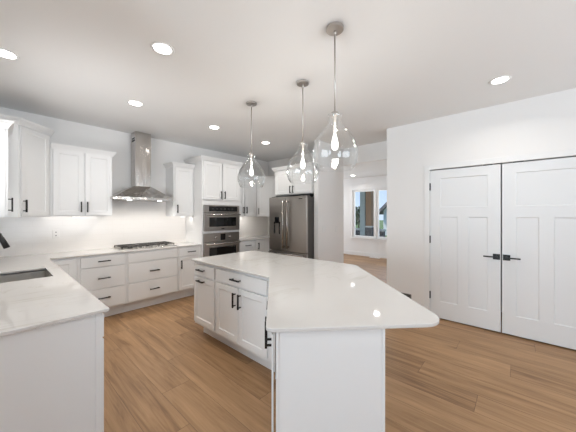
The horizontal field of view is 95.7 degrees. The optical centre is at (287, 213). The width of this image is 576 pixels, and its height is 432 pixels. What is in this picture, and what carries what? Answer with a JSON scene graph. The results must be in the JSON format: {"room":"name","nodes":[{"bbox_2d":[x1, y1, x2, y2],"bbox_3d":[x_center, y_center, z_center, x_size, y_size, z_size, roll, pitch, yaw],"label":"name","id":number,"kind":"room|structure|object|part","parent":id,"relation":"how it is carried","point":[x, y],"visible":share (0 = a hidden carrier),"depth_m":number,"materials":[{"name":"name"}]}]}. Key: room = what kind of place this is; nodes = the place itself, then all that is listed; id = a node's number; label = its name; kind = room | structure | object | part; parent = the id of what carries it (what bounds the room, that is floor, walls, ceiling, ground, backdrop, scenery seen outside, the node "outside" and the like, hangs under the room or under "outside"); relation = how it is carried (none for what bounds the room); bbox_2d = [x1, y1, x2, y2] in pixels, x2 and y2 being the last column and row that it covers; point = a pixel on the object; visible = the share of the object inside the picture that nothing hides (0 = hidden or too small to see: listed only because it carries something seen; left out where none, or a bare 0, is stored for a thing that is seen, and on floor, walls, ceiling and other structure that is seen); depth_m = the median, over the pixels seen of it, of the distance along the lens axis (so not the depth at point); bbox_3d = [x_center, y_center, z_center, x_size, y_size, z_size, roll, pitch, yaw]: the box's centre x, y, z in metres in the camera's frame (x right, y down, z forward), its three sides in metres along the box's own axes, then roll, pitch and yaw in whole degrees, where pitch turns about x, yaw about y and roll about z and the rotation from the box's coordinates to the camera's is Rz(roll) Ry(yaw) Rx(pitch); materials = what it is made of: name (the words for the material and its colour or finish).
{"room":"kitchen","nodes":[
{"label":"kitchen","id":0,"kind":"room"},
{"bbox_2d":[0,107,267,216],"bbox_3d":[-2.204,0.062,4.805,0.120,2.757,4.950,0,0,42],"label":"wall","id":1,"kind":"structure","parent":0,"point":[66,132],"depth_m":4.20,"materials":[{"name":"white paint"}]},
{"bbox_2d":[0,114,54,216],"bbox_3d":[-3.232,-0.515,3.070,0.640,1.102,0.740,0,0,42],"label":"upper cabinet","id":2,"kind":"object","parent":1,"relation":"attached to","point":[29,142],"visible":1,"depth_m":3.02,"materials":[{"name":"white paint"}]},
{"bbox_3d":[-2.975,-0.089,2.956,0.040,0.142,0.013,0,0,-3],"label":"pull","id":3,"kind":"part","parent":2,"relation":"part of","materials":[{"name":"black metal"}]},
{"bbox_3d":[-3.138,-1.031,3.075,0.331,0.070,0.976,0,0,-3],"label":"crown moulding","id":4,"kind":"part","parent":2,"relation":"part of","materials":[{"name":"white paint"}]},
{"bbox_3d":[-3.014,-0.482,3.118,0.020,1.013,0.374,0,0,-3],"label":"door","id":5,"kind":"part","parent":2,"relation":"part of","materials":[{"name":"white paint"}]},
{"bbox_2d":[50,142,116,215],"bbox_3d":[-2.879,-0.433,3.674,0.370,0.932,0.722,0,0,42],"label":"upper cabinet","id":6,"kind":"object","parent":1,"relation":"attached to","point":[80,177],"visible":0.99,"depth_m":3.52,"materials":[{"name":"white paint"}]},
{"bbox_3d":[-2.900,-0.409,3.451,0.020,0.860,0.314,0,0,42],"label":"door","id":7,"kind":"part","parent":6,"relation":"part of","materials":[{"name":"white paint"}]},
{"bbox_3d":[-2.879,-0.864,3.674,0.370,0.070,0.722,0,0,42],"label":"crown moulding","id":8,"kind":"part","parent":6,"relation":"part of","materials":[{"name":"white paint"}]},
{"bbox_3d":[-2.680,-0.409,3.697,0.020,0.860,0.314,0,0,42],"label":"door","id":9,"kind":"part","parent":6,"relation":"part of","materials":[{"name":"white paint"}]},
{"bbox_2d":[0,200,185,256],"bbox_3d":[-2.838,0.137,3.995,0.008,0.791,2.650,0,0,42],"label":"backsplash","id":10,"kind":"structure","parent":1,"relation":"attached to","point":[130,222],"depth_m":3.92,"materials":[{"name":"tile"}]},
{"bbox_2d":[52,230,58,237],"bbox_3d":[-3.191,0.276,3.588,0.006,0.114,0.072,0,0,42],"label":"wall outlet","id":11,"kind":"object","parent":10,"relation":"attached to","point":[55,233],"visible":1,"depth_m":3.58,"materials":[{"name":"plastic"}]},
{"bbox_2d":[110,131,172,201],"bbox_3d":[-2.365,-0.760,4.159,0.494,1.109,0.840,0,0,42],"label":"range hood","id":12,"kind":"object","parent":1,"relation":"attached to","point":[140,189],"visible":0.98,"depth_m":4.20,"materials":[{"name":"silver metal"}]},
{"bbox_2d":[163,161,194,215],"bbox_3d":[-1.962,-0.423,4.705,0.370,0.932,0.422,0,0,42],"label":"upper cabinet","id":13,"kind":"object","parent":1,"relation":"attached to","point":[179,176],"visible":1,"depth_m":4.61,"materials":[{"name":"white paint"}]},
{"bbox_3d":[-1.962,-0.854,4.705,0.370,0.070,0.422,0,0,42],"label":"crown moulding","id":14,"kind":"part","parent":13,"relation":"part of","materials":[{"name":"white paint"}]},
{"bbox_3d":[-1.844,-0.391,4.637,0.020,0.843,0.333,0,0,42],"label":"door","id":15,"kind":"part","parent":13,"relation":"part of","materials":[{"name":"white paint"}]},
{"bbox_2d":[240,173,257,215],"bbox_3d":[-1.039,-0.402,5.742,0.370,0.915,0.676,0,0,42],"label":"upper cabinet","id":16,"kind":"object","parent":1,"relation":"attached to","point":[247,181],"visible":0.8,"depth_m":5.71,"materials":[{"name":"white paint"}]},
{"bbox_3d":[-1.052,-0.369,5.527,0.020,0.826,0.313,0,0,42],"label":"door","id":17,"kind":"part","parent":16,"relation":"part of","materials":[{"name":"white paint"}]},
{"bbox_3d":[-0.919,-0.824,5.636,0.050,0.070,0.676,0,0,42],"label":"crown moulding","id":18,"kind":"part","parent":16,"relation":"part of","materials":[{"name":"white paint"}]},
{"bbox_3d":[-0.831,-0.369,5.776,0.020,0.826,0.319,0,0,42],"label":"door","id":19,"kind":"part","parent":16,"relation":"part of","materials":[{"name":"white paint"}]},
{"bbox_2d":[240,217,267,236],"bbox_3d":[-0.956,0.299,6.110,0.008,0.465,1.339,0,0,42],"label":"backsplash","id":20,"kind":"structure","parent":1,"relation":"attached to","point":[249,226],"depth_m":6.25,"materials":[{"name":"tile"}]},
{"bbox_2d":[248,176,274,216],"bbox_3d":[-0.492,-0.394,6.123,0.675,0.920,0.695,0,0,42],"label":"upper cabinet","id":21,"kind":"object","parent":1,"relation":"attached to","point":[267,191],"visible":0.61,"depth_m":5.92,"materials":[{"name":"white paint"}]},
{"bbox_3d":[-0.488,-0.362,5.926,0.413,0.833,0.020,0,0,-3],"label":"door","id":22,"kind":"part","parent":21,"relation":"part of","materials":[{"name":"white paint"}]},
{"bbox_3d":[-0.486,-0.819,6.026,0.969,0.070,0.280,0,0,-3],"label":"crown moulding","id":23,"kind":"part","parent":21,"relation":"part of","materials":[{"name":"white paint"}]},
{"bbox_2d":[0,0,575,161],"bbox_3d":[-0.736,-1.366,-0.617,9.280,0.100,11.300,0,0,42],"label":"ceiling","id":24,"kind":"structure","parent":0,"point":[399,62],"depth_m":2.31,"materials":[{"name":"white paint"}]},
{"bbox_2d":[0,48,19,60],"bbox_3d":[-2.328,-1.313,2.145,0.176,0.006,0.176,0,0,42],"label":"recessed light","id":25,"kind":"object","parent":24,"relation":"in","point":[6,54],"visible":1,"depth_m":2.16,"materials":[{"name":"white paint"}]},
{"bbox_2d":[127,100,143,106],"bbox_3d":[-1.818,-1.313,3.110,0.176,0.006,0.176,0,0,42],"label":"recessed light","id":26,"kind":"object","parent":24,"relation":"in","point":[130,102],"visible":1,"depth_m":3.11,"materials":[{"name":"white plastic"}]},
{"bbox_2d":[150,42,174,55],"bbox_3d":[-1.000,-1.313,2.081,0.176,0.006,0.176,0,0,42],"label":"recessed light","id":27,"kind":"object","parent":24,"relation":"in","point":[161,48],"visible":1,"depth_m":2.07,"materials":[{"name":"white plastic"}]},
{"bbox_2d":[208,125,219,129],"bbox_3d":[-1.122,-1.313,3.975,0.176,0.006,0.176,0,0,42],"label":"recessed light","id":28,"kind":"object","parent":24,"relation":"in","point":[212,126],"visible":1,"depth_m":3.97,"materials":[{"name":"white plastic"}]},
{"bbox_2d":[237,101,264,186],"bbox_3d":[-0.434,-0.816,3.096,0.326,0.999,0.326,0,0,42],"label":"pendant lamp","id":29,"kind":"object","parent":24,"relation":"hanging from","point":[251,104],"visible":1,"depth_m":3.09,"materials":[{"name":"clear glass"}]},
{"bbox_3d":[-0.434,-1.006,3.096,0.020,0.573,0.020,0,0,42],"label":"rod","id":30,"kind":"part","parent":29,"relation":"part of","materials":[{"name":"silver metal"}]},
{"bbox_2d":[287,79,318,181],"bbox_3d":[0.148,-0.816,2.612,0.326,0.999,0.326,0,0,42],"label":"pendant lamp","id":31,"kind":"object","parent":24,"relation":"hanging from","point":[302,83],"visible":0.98,"depth_m":2.60,"materials":[{"name":"clear glass"}]},
{"bbox_2d":[300,141,305,151],"bbox_3d":[0.148,-0.672,2.612,0.058,0.097,0.058,0,0,42],"label":"socket","id":32,"kind":"object","parent":31,"relation":"attached to","point":[302,143],"depth_m":2.60,"materials":[{"name":"silver metal"}]},
{"bbox_3d":[0.148,-1.006,2.612,0.020,0.573,0.020,0,0,42],"label":"rod","id":33,"kind":"part","parent":31,"relation":"part of","materials":[{"name":"silver metal"}]},
{"bbox_3d":[0.148,-0.507,2.612,0.326,0.383,0.326,0,0,42],"label":"lamp shade","id":34,"kind":"part","parent":31,"relation":"part of","materials":[{"name":"clear glass"}]},
{"bbox_2d":[312,22,358,171],"bbox_3d":[0.331,-0.816,1.845,0.326,0.999,0.326,0,0,42],"label":"pendant lamp","id":35,"kind":"object","parent":24,"relation":"hanging from","point":[334,29],"visible":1,"depth_m":1.84,"materials":[{"name":"clear glass"}]},
{"bbox_3d":[0.331,-1.006,1.845,0.020,0.573,0.020,0,0,42],"label":"rod","id":36,"kind":"part","parent":35,"relation":"part of","materials":[{"name":"silver metal"}]},
{"bbox_2d":[331,111,338,125],"bbox_3d":[0.331,-0.672,1.845,0.058,0.097,0.058,0,0,42],"label":"socket","id":37,"kind":"object","parent":35,"relation":"attached to","point":[335,114],"depth_m":1.83,"materials":[{"name":"silver metal"}]},
{"bbox_3d":[0.331,-0.507,1.845,0.326,0.383,0.326,0,0,42],"label":"lamp shade","id":38,"kind":"part","parent":35,"relation":"part of","materials":[{"name":"clear glass"}]},
{"bbox_2d":[489,76,511,84],"bbox_3d":[2.089,-1.313,2.571,0.176,0.006,0.176,0,0,42],"label":"recessed light","id":39,"kind":"object","parent":24,"relation":"in","point":[502,79],"visible":1,"depth_m":2.57,"materials":[{"name":"white plastic"}]},
{"bbox_2d":[268,141,386,175],"bbox_3d":[0.119,0.011,6.185,4.955,2.860,0.200,0,0,42],"label":"wall","id":40,"kind":"structure","parent":0,"point":[374,152],"depth_m":5.13,"materials":[{"name":"white paint"}]},
{"bbox_2d":[271,162,313,196],"bbox_3d":[0.307,-0.656,5.331,1.022,0.565,0.817,0,0,42],"label":"upper cabinet","id":41,"kind":"object","parent":40,"relation":"attached to","point":[301,175],"visible":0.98,"depth_m":5.00,"materials":[{"name":"white paint"}]},
{"bbox_3d":[-0.089,-0.613,5.205,0.458,0.453,0.020,0,0,42],"label":"door","id":42,"kind":"part","parent":41,"relation":"part of","materials":[{"name":"white paint"}]},
{"bbox_3d":[0.288,-0.904,5.310,1.022,0.070,0.762,0,0,42],"label":"crown moulding","id":43,"kind":"part","parent":41,"relation":"part of","materials":[{"name":"white paint"}]},
{"bbox_3d":[0.264,-0.613,4.891,0.458,0.453,0.020,0,0,42],"label":"door","id":44,"kind":"part","parent":41,"relation":"part of","materials":[{"name":"white paint"}]},
{"bbox_2d":[314,140,343,262],"bbox_3d":[0.797,0.062,4.993,0.097,2.757,0.880,0,0,42],"label":"wall","id":45,"kind":"structure","parent":0,"point":[329,185],"depth_m":4.88,"materials":[{"name":"white paint"}]},
{"bbox_2d":[103,254,575,431],"bbox_3d":[-0.149,1.481,1.337,11.000,0.080,15.000,0,0,42],"label":"floor","id":46,"kind":"structure","parent":0,"point":[163,372],"depth_m":2.28,"materials":[{"name":"brown wood"}]},
{"bbox_2d":[1,269,44,274],"bbox_3d":[-2.848,0.997,2.665,0.560,0.889,0.640,0,0,42],"label":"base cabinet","id":47,"kind":"object","parent":46,"relation":"on","point":[44,269],"visible":0.02,"depth_m":2.54,"materials":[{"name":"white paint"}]},
{"bbox_2d":[0,313,101,431],"bbox_3d":[-1.261,0.997,1.238,0.025,0.889,0.628,0,0,42],"label":"end panel","id":48,"kind":"object","parent":46,"relation":"on","point":[51,375],"visible":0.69,"depth_m":1.31,"materials":[{"name":"white paint"}]},
{"bbox_2d":[51,257,76,280],"bbox_3d":[-2.982,0.997,3.405,0.573,0.889,0.273,0,0,42],"label":"base cabinet","id":49,"kind":"object","parent":46,"relation":"on","point":[69,265],"visible":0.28,"depth_m":3.26,"materials":[{"name":"white paint"}]},
{"bbox_2d":[77,253,125,316],"bbox_3d":[-2.692,0.997,3.701,0.613,0.889,0.552,0,0,42],"label":"base cabinet","id":50,"kind":"object","parent":46,"relation":"on","point":[103,276],"visible":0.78,"depth_m":3.55,"materials":[{"name":"white paint"}]},
{"bbox_3d":[-2.496,0.860,3.536,0.020,0.282,0.499,0,0,42],"label":"drawer","id":51,"kind":"part","parent":50,"relation":"part of","materials":[{"name":"white paint"}]},
{"bbox_3d":[-2.496,0.639,3.536,0.020,0.133,0.499,0,0,42],"label":"drawer","id":52,"kind":"part","parent":50,"relation":"part of","materials":[{"name":"white paint"}]},
{"bbox_3d":[-2.496,1.141,3.536,0.020,0.256,0.499,0,0,42],"label":"drawer","id":53,"kind":"part","parent":50,"relation":"part of","materials":[{"name":"white paint"}]},
{"bbox_2d":[102,313,103,431],"bbox_3d":[-1.470,0.997,1.466,0.585,0.889,0.680,0,0,42],"label":"base cabinet","id":54,"kind":"object","parent":46,"relation":"on","point":[102,313],"visible":0.11,"depth_m":1.50,"materials":[{"name":"white paint"}]},
{"bbox_3d":[-1.275,0.639,1.680,0.562,0.133,0.020,0,0,42],"label":"drawer","id":55,"kind":"part","parent":54,"relation":"part of","materials":[{"name":"white paint"}]},
{"bbox_2d":[123,248,176,311],"bbox_3d":[-2.258,0.997,4.189,0.613,0.889,0.749,0,0,42],"label":"base cabinet","id":56,"kind":"object","parent":46,"relation":"on","point":[151,275],"visible":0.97,"depth_m":3.98,"materials":[{"name":"white paint"}]},
{"bbox_3d":[-2.065,1.141,4.020,0.020,0.256,0.714,0,0,42],"label":"drawer","id":57,"kind":"part","parent":56,"relation":"part of","materials":[{"name":"white paint"}]},
{"bbox_3d":[-2.065,0.860,4.020,0.020,0.282,0.714,0,0,42],"label":"drawer","id":58,"kind":"part","parent":56,"relation":"part of","materials":[{"name":"white paint"}]},
{"bbox_2d":[174,245,200,299],"bbox_3d":[-1.869,0.997,4.626,0.613,0.889,0.418,0,0,42],"label":"base cabinet","id":59,"kind":"object","parent":46,"relation":"on","point":[185,265],"visible":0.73,"depth_m":4.42,"materials":[{"name":"white paint"}]},
{"bbox_2d":[0,242,200,336],"bbox_3d":[-1.704,0.541,2.985,3.043,0.019,2.651,0,0,42],"label":"countertop","id":60,"kind":"structure","parent":59,"relation":"on","point":[29,304],"depth_m":1.72,"materials":[{"name":"stone"}]},
{"bbox_2d":[0,233,9,248],"bbox_3d":[-2.473,0.316,2.147,0.106,0.432,0.257,0,0,42],"label":"kitchen faucet","id":61,"kind":"object","parent":60,"relation":"on","point":[4,243],"visible":1,"depth_m":2.19,"materials":[{"name":"grey metal"}]},
{"bbox_2d":[0,270,50,282],"bbox_3d":[-2.358,0.661,2.239,0.578,0.200,0.500,0,0,42],"label":"sink","id":62,"kind":"object","parent":60,"relation":"in","point":[35,274],"visible":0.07,"depth_m":2.47,"materials":[{"name":"silver metal"}]},
{"bbox_2d":[113,241,177,250],"bbox_3d":[-2.278,0.509,4.198,0.485,0.046,0.815,0,0,42],"label":"gas cooktop","id":63,"kind":"object","parent":60,"relation":"in","point":[124,247],"visible":1,"depth_m":4.08,"materials":[{"name":"silver metal"}]},
{"bbox_3d":[-1.677,0.639,4.456,0.020,0.133,0.382,0,0,42],"label":"drawer","id":64,"kind":"part","parent":59,"relation":"part of","materials":[{"name":"white paint"}]},
{"bbox_3d":[-1.677,0.994,4.456,0.020,0.550,0.382,0,0,42],"label":"door","id":65,"kind":"part","parent":59,"relation":"part of","materials":[{"name":"white paint"}]},
{"bbox_2d":[194,261,224,343],"bbox_3d":[-0.775,0.997,3.132,0.448,0.889,0.610,0,0,42],"label":"base cabinet","id":66,"kind":"object","parent":46,"relation":"on","point":[205,274],"visible":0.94,"depth_m":2.92,"materials":[{"name":"white paint"}]},
{"bbox_3d":[-0.945,0.646,2.942,0.417,0.126,0.020,0,0,42],"label":"drawer","id":67,"kind":"part","parent":66,"relation":"part of","materials":[{"name":"white paint"}]},
{"bbox_3d":[-0.945,0.992,2.942,0.417,0.526,0.020,0,0,42],"label":"door","id":68,"kind":"part","parent":66,"relation":"part of","materials":[{"name":"white paint"}]},
{"bbox_2d":[183,155,242,256],"bbox_3d":[-1.438,0.210,5.082,0.649,2.462,0.933,0,0,42],"label":"tall cabinet","id":69,"kind":"object","parent":46,"relation":"on","point":[216,182],"visible":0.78,"depth_m":4.79,"materials":[{"name":"white paint"}]},
{"bbox_3d":[-1.367,-0.600,4.752,0.020,0.682,0.382,0,0,42],"label":"door","id":70,"kind":"part","parent":69,"relation":"part of","materials":[{"name":"white paint"}]},
{"bbox_3d":[-1.438,-0.986,5.082,0.649,0.070,0.933,0,0,42],"label":"crown moulding","id":71,"kind":"part","parent":69,"relation":"part of","materials":[{"name":"white paint"}]},
{"bbox_2d":[203,205,240,230],"bbox_3d":[-1.395,0.075,5.044,0.591,0.469,0.771,0,0,42],"label":"microwave oven","id":72,"kind":"object","parent":69,"relation":"in","point":[215,217],"visible":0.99,"depth_m":4.85,"materials":[{"name":"grey metal"}]},
{"bbox_3d":[-1.234,-0.093,4.901,0.022,0.132,0.771,0,0,42],"label":"control panel","id":73,"kind":"part","parent":72,"relation":"part of","materials":[{"name":"silver metal"}]},
{"bbox_2d":[203,232,240,256],"bbox_3d":[-1.395,0.705,5.044,0.591,0.699,0.771,0,0,42],"label":"wall oven","id":74,"kind":"object","parent":69,"relation":"in","point":[214,244],"visible":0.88,"depth_m":4.85,"materials":[{"name":"grey metal"}]},
{"bbox_3d":[-1.234,0.431,4.901,0.022,0.152,0.771,0,0,42],"label":"control panel","id":75,"kind":"part","parent":74,"relation":"part of","materials":[{"name":"silver metal"}]},
{"bbox_3d":[-1.102,-0.600,5.050,0.020,0.682,0.382,0,0,42],"label":"door","id":76,"kind":"part","parent":69,"relation":"part of","materials":[{"name":"white paint"}]},
{"bbox_2d":[216,266,274,371],"bbox_3d":[-0.296,0.997,2.706,0.830,0.889,0.610,0,0,42],"label":"base cabinet","id":77,"kind":"object","parent":46,"relation":"on","point":[241,298],"visible":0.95,"depth_m":2.48,"materials":[{"name":"white paint"}]},
{"bbox_3d":[-0.621,0.989,2.654,0.379,0.532,0.020,0,0,42],"label":"door","id":78,"kind":"part","parent":77,"relation":"part of","materials":[{"name":"white paint"}]},
{"bbox_3d":[-0.465,0.837,2.475,0.013,0.142,0.040,0,0,42],"label":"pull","id":79,"kind":"part","parent":77,"relation":"part of","materials":[{"name":"black metal"}]},
{"bbox_3d":[-0.470,0.644,2.520,0.782,0.130,0.020,0,0,42],"label":"drawer","id":80,"kind":"part","parent":77,"relation":"part of","materials":[{"name":"white paint"}]},
{"bbox_3d":[-0.326,0.989,2.391,0.395,0.532,0.020,0,0,42],"label":"door","id":81,"kind":"part","parent":77,"relation":"part of","materials":[{"name":"white paint"}]},
{"bbox_2d":[191,251,439,331],"bbox_3d":[-0.086,0.541,2.316,2.603,0.019,1.653,0,0,42],"label":"countertop","id":82,"kind":"structure","parent":77,"relation":"on","point":[305,294],"depth_m":1.66,"materials":[{"name":"stone"}]},
{"bbox_2d":[240,240,254,251],"bbox_3d":[-1.031,0.997,5.568,0.613,0.889,0.425,0,0,42],"label":"base cabinet","id":83,"kind":"object","parent":46,"relation":"on","point":[249,245],"visible":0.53,"depth_m":5.39,"materials":[{"name":"white paint"}]},
{"bbox_3d":[-0.842,0.639,5.394,0.020,0.133,0.393,0,0,42],"label":"drawer","id":84,"kind":"part","parent":83,"relation":"part of","materials":[{"name":"white paint"}]},
{"bbox_3d":[-0.842,0.994,5.394,0.020,0.550,0.393,0,0,42],"label":"door","id":85,"kind":"part","parent":83,"relation":"part of","materials":[{"name":"white paint"}]},
{"bbox_2d":[240,235,268,240],"bbox_3d":[-0.593,0.541,5.786,0.978,0.019,1.338,0,0,42],"label":"countertop","id":86,"kind":"structure","parent":83,"relation":"on","point":[260,236],"depth_m":5.86,"materials":[{"name":"stone"}]},
{"bbox_2d":[255,238,268,252],"bbox_3d":[-0.749,0.997,5.886,0.613,0.889,0.420,0,0,42],"label":"base cabinet","id":87,"kind":"object","parent":46,"relation":"on","point":[262,245],"visible":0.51,"depth_m":5.71,"materials":[{"name":"white paint"}]},
{"bbox_3d":[-0.583,0.921,5.686,0.020,0.696,0.318,0,0,42],"label":"door","id":88,"kind":"part","parent":87,"relation":"part of","materials":[{"name":"white paint"}]},
{"bbox_2d":[265,316,273,431],"bbox_3d":[0.161,0.997,1.451,0.576,0.889,0.374,0,0,-3],"label":"base cabinet","id":89,"kind":"object","parent":46,"relation":"on","point":[266,338],"visible":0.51,"depth_m":1.25,"materials":[{"name":"white paint"}]},
{"bbox_3d":[-0.105,0.651,1.403,0.040,0.142,0.013,0,0,-3],"label":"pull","id":90,"kind":"part","parent":89,"relation":"part of","materials":[{"name":"black metal"}]},
{"bbox_3d":[-0.079,0.917,1.343,0.010,0.676,0.183,0,0,-3],"label":"door","id":91,"kind":"part","parent":89,"relation":"part of","materials":[{"name":"white paint"}]},
{"bbox_2d":[271,332,275,378],"bbox_3d":[0.120,0.997,2.346,0.547,0.889,0.610,0,0,-3],"label":"cabinet filler","id":92,"kind":"object","parent":46,"relation":"on","point":[271,332],"visible":0.08,"depth_m":2.22,"materials":[{"name":"white paint"}]},
{"bbox_2d":[268,195,313,258],"bbox_3d":[0.252,0.555,5.153,0.923,1.772,0.966,0,0,42],"label":"refrigerator","id":93,"kind":"object","parent":46,"relation":"on","point":[291,219],"visible":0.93,"depth_m":4.75,"materials":[{"name":"grey metal"}]},
{"bbox_3d":[-0.009,1.032,4.860,0.923,0.648,0.050,0,0,42],"label":"freezer drawer","id":94,"kind":"part","parent":93,"relation":"part of","materials":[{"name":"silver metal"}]},
{"bbox_2d":[276,329,384,431],"bbox_3d":[0.205,0.997,1.254,0.526,0.889,0.023,0,0,-3],"label":"end panel","id":95,"kind":"object","parent":46,"relation":"on","point":[334,380],"visible":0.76,"depth_m":1.25,"materials":[{"name":"white paint"}]},
{"bbox_2d":[344,175,386,253],"bbox_3d":[2.695,0.011,8.926,5.160,2.860,0.120,0,0,42],"label":"wall","id":96,"kind":"structure","parent":0,"point":[350,245],"depth_m":9.09,"materials":[{"name":"white paint"}]},
{"bbox_2d":[344,250,386,258],"bbox_3d":[2.605,1.376,8.916,5.040,0.130,0.014,0,0,42],"label":"baseboard","id":97,"kind":"structure","parent":96,"relation":"attached to","point":[345,251],"depth_m":8.86,"materials":[{"name":"white paint"}]},
{"bbox_2d":[350,185,386,241],"bbox_3d":[2.929,0.004,8.671,1.860,1.835,0.150,0,0,42],"label":"window","id":98,"kind":"structure","parent":96,"relation":"in","point":[376,189],"depth_m":8.72,"materials":[{"name":"white paint"}]},
{"bbox_3d":[2.624,-0.004,8.975,0.820,1.650,0.060,0,0,42],"label":"sash","id":99,"kind":"part","parent":98,"relation":"part of","materials":[{"name":"white paint"}]},
{"bbox_3d":[2.896,0.836,8.633,1.860,0.030,0.050,0,0,42],"label":"sill","id":100,"kind":"part","parent":98,"relation":"part of","materials":[{"name":"white paint"}]},
{"bbox_3d":[3.267,-0.004,8.404,0.820,1.650,0.060,0,0,42],"label":"sash","id":101,"kind":"part","parent":98,"relation":"part of","materials":[{"name":"white paint"}]},
{"bbox_2d":[344,160,386,178],"bbox_3d":[1.458,-1.331,7.537,5.160,0.175,3.600,0,0,42],"label":"ceiling","id":102,"kind":"structure","parent":0,"point":[379,168],"depth_m":7.49,"materials":[{"name":"white paint"}]},
{"bbox_2d":[387,88,575,305],"bbox_3d":[3.829,0.062,2.081,6.045,2.757,0.120,0,0,42],"label":"wall","id":103,"kind":"structure","parent":0,"point":[543,123],"depth_m":3.55,"materials":[{"name":"white paint"}]},
{"bbox_2d":[429,164,500,331],"bbox_3d":[2.260,0.408,3.388,0.778,2.034,0.092,0,0,42],"label":"door","id":104,"kind":"structure","parent":103,"relation":"in","point":[465,236],"depth_m":3.37,"materials":[{"name":"white paint"}]},
{"bbox_3d":[2.475,0.520,3.174,0.159,0.068,0.057,0,0,42],"label":"lever handle","id":105,"kind":"part","parent":104,"relation":"part of","materials":[{"name":"black metal"}]},
{"bbox_2d":[424,149,575,309],"bbox_3d":[2.553,0.381,3.125,1.680,2.120,0.016,0,0,42],"label":"trim","id":106,"kind":"structure","parent":103,"relation":"attached to","point":[571,152],"depth_m":3.62,"materials":[{"name":"white paint"}]},
{"bbox_2d":[430,155,575,170],"bbox_3d":[2.598,0.413,3.176,1.570,2.055,0.120,0,0,42],"label":"trim","id":107,"kind":"structure","parent":103,"relation":"attached to","point":[574,155],"depth_m":3.10,"materials":[{"name":"white paint"}]},
{"bbox_2d":[502,157,575,349],"bbox_3d":[2.849,0.408,2.865,0.774,2.034,0.092,0,0,42],"label":"door","id":108,"kind":"structure","parent":103,"relation":"in","point":[539,196],"depth_m":2.91,"materials":[{"name":"white paint"}]},
{"bbox_3d":[2.614,0.520,3.051,0.159,0.068,0.057,0,0,42],"label":"lever handle","id":109,"kind":"part","parent":108,"relation":"part of","materials":[{"name":"black metal"}]},
{"bbox_2d":[501,164,501,311],"bbox_3d":[3.971,0.013,4.873,2.545,2.857,4.240,0,0,42],"label":"wall","id":110,"kind":"structure","parent":0,"point":[501,164],"depth_m":3.83,"materials":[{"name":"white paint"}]},
{"bbox_3d":[2.806,1.621,10.300,6.500,0.240,2.080,0,0,42],"label":"floor","id":111,"kind":"structure","parent":0,"visible":0},
{"bbox_2d":[360,192,365,235],"bbox_3d":[3.079,0.161,10.645,0.260,2.680,0.260,0,0,42],"label":"porch post","id":112,"kind":"object","parent":111,"relation":"on","point":[362,194],"visible":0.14,"depth_m":10.57,"materials":[{"name":"grey"}]},
{"bbox_2d":[365,191,373,235],"bbox_3d":[3.277,0.161,10.469,0.270,2.680,0.280,0,0,42],"label":"porch post","id":113,"kind":"object","parent":111,"relation":"on","point":[369,228],"visible":0.6,"depth_m":10.38,"materials":[{"name":"brown wood"}]},
{"bbox_2d":[355,228,385,236],"bbox_3d":[3.293,1.061,10.923,1.560,0.880,0.220,0,0,42],"label":"wall","id":114,"kind":"structure","parent":111,"relation":"on","point":[357,230],"depth_m":10.45,"materials":[{"name":"grey stone"}]},
{"bbox_3d":[-2.576,0.062,1.904,3.180,2.757,0.120,0,0,42],"label":"wall","id":115,"kind":"structure","parent":0,"visible":0},
{"bbox_2d":[0,119,14,216],"bbox_3d":[-2.929,-0.423,2.538,0.550,0.912,0.355,0,0,42],"label":"upper cabinet","id":116,"kind":"object","parent":115,"relation":"attached to","point":[6,126],"visible":1,"depth_m":2.47,"materials":[{"name":"white paint"}]},
{"bbox_3d":[-2.864,-0.398,2.648,0.476,0.838,0.020,0,0,42],"label":"door","id":117,"kind":"part","parent":116,"relation":"part of","materials":[{"name":"white paint"}]},
{"bbox_3d":[-2.929,-0.844,2.538,0.550,0.070,0.355,0,0,42],"label":"crown moulding","id":118,"kind":"part","parent":116,"relation":"part of","materials":[{"name":"white paint"}]},
{"bbox_3d":[-2.807,-0.092,2.637,0.013,0.142,0.040,0,0,42],"label":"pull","id":119,"kind":"part","parent":116,"relation":"part of","materials":[{"name":"black metal"}]},
{"label":"outside","id":120,"kind":"structure","parent":0,"visible":0},
{"bbox_2d":[355,220,386,236],"bbox_3d":[14.141,1.801,39.967,48.000,0.120,61.480,0,0,42],"label":"ground","id":121,"kind":"structure","parent":120,"point":[380,221],"depth_m":38.89,"materials":[{"name":"green plant"}]},
{"bbox_2d":[355,206,359,227],"bbox_3d":[6.384,0.510,23.758,1.433,2.474,1.401,0,0,-22],"label":"tree","id":122,"kind":"object","parent":121,"relation":"on","point":[357,209],"visible":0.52,"depth_m":23.53,"materials":[{"name":"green plant"}]},
{"bbox_2d":[379,202,386,234],"bbox_3d":[12.291,-1.054,21.188,7.500,5.590,6.800,0,0,42],"label":"house","id":123,"kind":"structure","parent":121,"relation":"on","point":[383,210],"depth_m":21.09,"materials":[{"name":"white"}]}
]}

